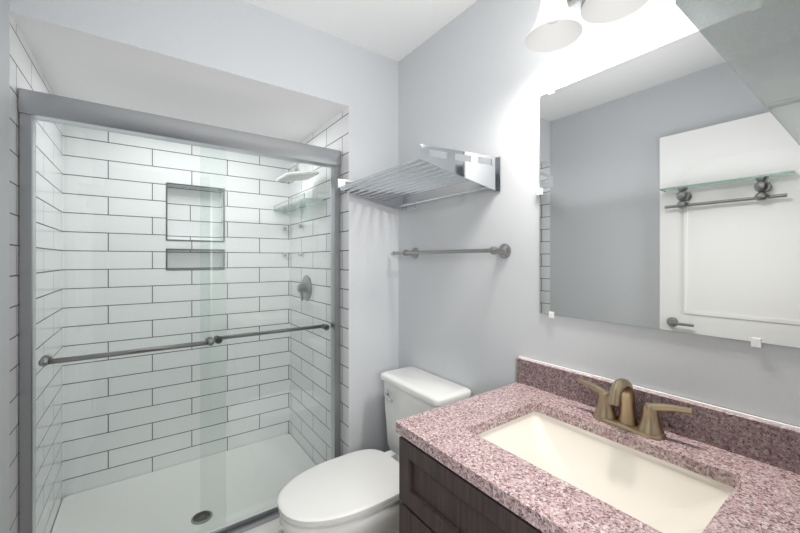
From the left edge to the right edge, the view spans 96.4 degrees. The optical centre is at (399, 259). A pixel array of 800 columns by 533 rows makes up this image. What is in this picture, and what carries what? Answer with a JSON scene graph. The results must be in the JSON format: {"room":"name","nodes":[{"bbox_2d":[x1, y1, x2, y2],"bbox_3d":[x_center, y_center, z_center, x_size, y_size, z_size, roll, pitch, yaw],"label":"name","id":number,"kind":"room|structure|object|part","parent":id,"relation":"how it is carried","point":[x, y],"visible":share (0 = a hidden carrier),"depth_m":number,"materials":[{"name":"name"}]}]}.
{"room":"bathroom","nodes":[
{"label":"bathroom","id":0,"kind":"room"},
{"bbox_2d":[0,0,62,532],"bbox_3d":[-0.660,0.101,0.225,0.100,2.496,4.334,0,0,-36],"label":"wall","id":1,"kind":"structure","parent":0,"point":[19,67],"depth_m":1.32,"materials":[{"name":"white tile"}]},
{"bbox_2d":[63,125,289,498],"bbox_3d":[-1.356,0.269,2.342,1.235,2.160,0.120,0,0,-36],"label":"wall","id":2,"kind":"structure","parent":0,"point":[144,337],"depth_m":2.21,"materials":[{"name":"tile"}]},
{"bbox_2d":[166,182,224,269],"bbox_3d":[-1.310,-0.206,2.303,0.330,0.543,0.007,0,0,-36],"label":"trim","id":3,"kind":"structure","parent":2,"relation":"attached to","point":[223,189],"depth_m":2.32,"materials":[{"name":"silver metal"}]},
{"bbox_2d":[10,0,397,464],"bbox_3d":[-0.945,0.101,2.045,1.556,2.496,1.043,0,0,-36],"label":"wall","id":4,"kind":"structure","parent":0,"point":[241,65],"depth_m":1.90,"materials":[{"name":"grey paint"}]},
{"bbox_2d":[18,88,340,167],"bbox_3d":[-0.843,-0.558,1.626,1.229,0.091,0.072,0,0,-36],"label":"header","id":5,"kind":"object","parent":4,"relation":"attached to","point":[36,104],"visible":0.83,"depth_m":1.49,"materials":[{"name":"grey metal"}]},
{"bbox_2d":[276,162,318,181],"bbox_3d":[-0.595,-0.560,2.133,0.242,0.192,0.210,0,0,-36],"label":"shower head","id":6,"kind":"object","parent":4,"relation":"attached to","point":[288,177],"depth_m":2.08},
{"bbox_2d":[274,193,322,256],"bbox_3d":[-0.685,-0.207,2.359,0.122,0.366,0.633,0,0,-36],"label":"corner shelf","id":7,"kind":"object","parent":4,"relation":"attached to","point":[307,201],"depth_m":2.36,"materials":[{"name":"clear glass"}]},
{"bbox_2d":[297,275,311,300],"bbox_3d":[-0.641,0.186,2.352,0.062,0.170,0.170,0,0,-36],"label":"shower valve","id":8,"kind":"object","parent":4,"relation":"attached to","point":[304,290],"depth_m":2.33,"materials":[{"name":"silver metal"}]},
{"bbox_2d":[243,0,476,61],"bbox_3d":[0.013,-1.188,0.707,1.756,0.080,4.334,0,0,-36],"label":"ceiling","id":9,"kind":"structure","parent":0,"point":[397,30],"depth_m":1.70,"materials":[{"name":"paint"}]},
{"bbox_2d":[398,0,799,426],"bbox_3d":[0.686,0.101,1.189,0.100,2.496,4.334,0,0,-36],"label":"wall","id":10,"kind":"structure","parent":0,"point":[478,77],"depth_m":1.45,"materials":[{"name":"grey paint"}]},
{"bbox_2d":[338,144,500,209],"bbox_3d":[0.050,-0.344,1.635,0.414,0.167,0.683,0,0,-36],"label":"towel shelf","id":11,"kind":"object","parent":10,"relation":"attached to","point":[436,173],"visible":1,"depth_m":1.51,"materials":[{"name":"silver metal"}]},
{"bbox_2d":[392,243,510,258],"bbox_3d":[0.207,-0.037,1.698,0.085,0.060,0.763,0,0,-36],"label":"towel rail","id":12,"kind":"object","parent":10,"relation":"attached to","point":[503,250],"visible":1,"depth_m":1.54,"materials":[{"name":"silver metal"}]},
{"bbox_2d":[525,0,647,52],"bbox_3d":[0.564,-0.832,1.088,0.216,0.232,0.357,0,0,-36],"label":"sconce","id":13,"kind":"object","parent":10,"relation":"attached to","point":[557,26],"visible":1,"depth_m":1.11,"materials":[{"name":"white glass"}]},
{"bbox_2d":[537,31,799,347],"bbox_3d":[0.720,-0.205,1.046,0.010,0.828,0.713,0,0,-36],"label":"mirror","id":14,"kind":"object","parent":10,"relation":"attached to","point":[668,191],"visible":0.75,"depth_m":0.99,"materials":[{"name":"silver mirror"}]},
{"bbox_3d":[0.013,1.379,0.707,1.756,0.060,4.334,0,0,-36],"label":"floor","id":15,"kind":"structure","parent":0,"visible":0},
{"bbox_2d":[51,434,315,532],"bbox_3d":[-1.047,1.312,1.911,1.229,0.075,0.936,0,0,-36],"label":"shower pan","id":16,"kind":"object","parent":15,"relation":"on","point":[272,526],"depth_m":1.97,"materials":[{"name":"white plastic"}]},
{"bbox_2d":[19,113,339,532],"bbox_3d":[-0.843,0.377,1.626,1.229,1.795,0.056,0,0,-36],"label":"shower door","id":17,"kind":"structure","parent":16,"relation":"on","point":[27,321],"depth_m":1.46,"materials":[{"name":"clear glass"}]},
{"bbox_2d":[38,335,217,366],"bbox_3d":[-1.047,0.359,1.420,0.555,0.034,0.064,0,0,-36],"label":"bar","id":18,"kind":"object","parent":17,"relation":"attached to","point":[46,360],"depth_m":1.37,"materials":[{"name":"silver metal"}]},
{"bbox_2d":[218,323,328,343],"bbox_3d":[-0.638,0.371,1.833,0.569,0.034,0.064,0,0,-36],"label":"bar","id":19,"kind":"object","parent":17,"relation":"attached to","point":[322,326],"depth_m":1.83,"materials":[{"name":"silver metal"}]},
{"bbox_2d":[277,366,470,532],"bbox_3d":[-0.125,0.963,1.552,0.788,0.772,0.456,0,0,-36],"label":"toilet","id":20,"kind":"object","parent":15,"relation":"on","point":[355,492],"visible":0.77,"depth_m":1.47,"materials":[{"name":"white ceramic"}]},
{"bbox_3d":[-0.216,0.933,1.487,0.565,0.039,0.380,0,0,-36],"label":"seat","id":21,"kind":"part","parent":20,"relation":"part of","materials":[{"name":"white plastic"}]},
{"bbox_3d":[-0.059,0.672,1.766,0.030,0.033,0.092,0,0,-36],"label":"handle","id":22,"kind":"part","parent":20,"relation":"part of","materials":[{"name":"silver metal"}]},
{"bbox_3d":[0.108,0.596,1.719,0.214,0.037,0.456,0,0,-36],"label":"lid","id":23,"kind":"part","parent":20,"relation":"part of","materials":[{"name":"white ceramic"}]},
{"bbox_2d":[396,356,799,532],"bbox_3d":[0.450,0.840,0.892,0.624,1.018,0.806,0,0,-36],"label":"bathroom vanity","id":24,"kind":"object","parent":15,"relation":"on","point":[540,447],"visible":1,"depth_m":0.90,"materials":[{"name":"pink stone"}]},
{"bbox_2d":[465,408,744,532],"bbox_3d":[0.465,0.572,0.892,0.337,0.155,0.521,0,0,-36],"label":"sink","id":25,"kind":"object","parent":24,"relation":"in","point":[667,492],"depth_m":0.96,"materials":[{"name":"white ceramic"}]},
{"bbox_2d":[577,377,693,440],"bbox_3d":[0.623,0.402,1.002,0.127,0.142,0.294,0,0,-36],"label":"faucet","id":26,"kind":"object","parent":24,"relation":"on","point":[625,425],"depth_m":1.00,"materials":[{"name":"gold metal"}]},
{"bbox_3d":[0.361,0.101,0.221,1.556,2.496,0.100,0,0,-36],"label":"wall","id":27,"kind":"structure","parent":0,"visible":0},
{"bbox_2d":[676,0,799,108],"bbox_3d":[0.669,-0.343,0.603,0.590,0.048,0.160,0,0,-36],"label":"glass shelf","id":28,"kind":"object","parent":27,"relation":"attached to","point":[755,44],"visible":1,"depth_m":0.58,"materials":[{"name":"clear glass"}]}
]}

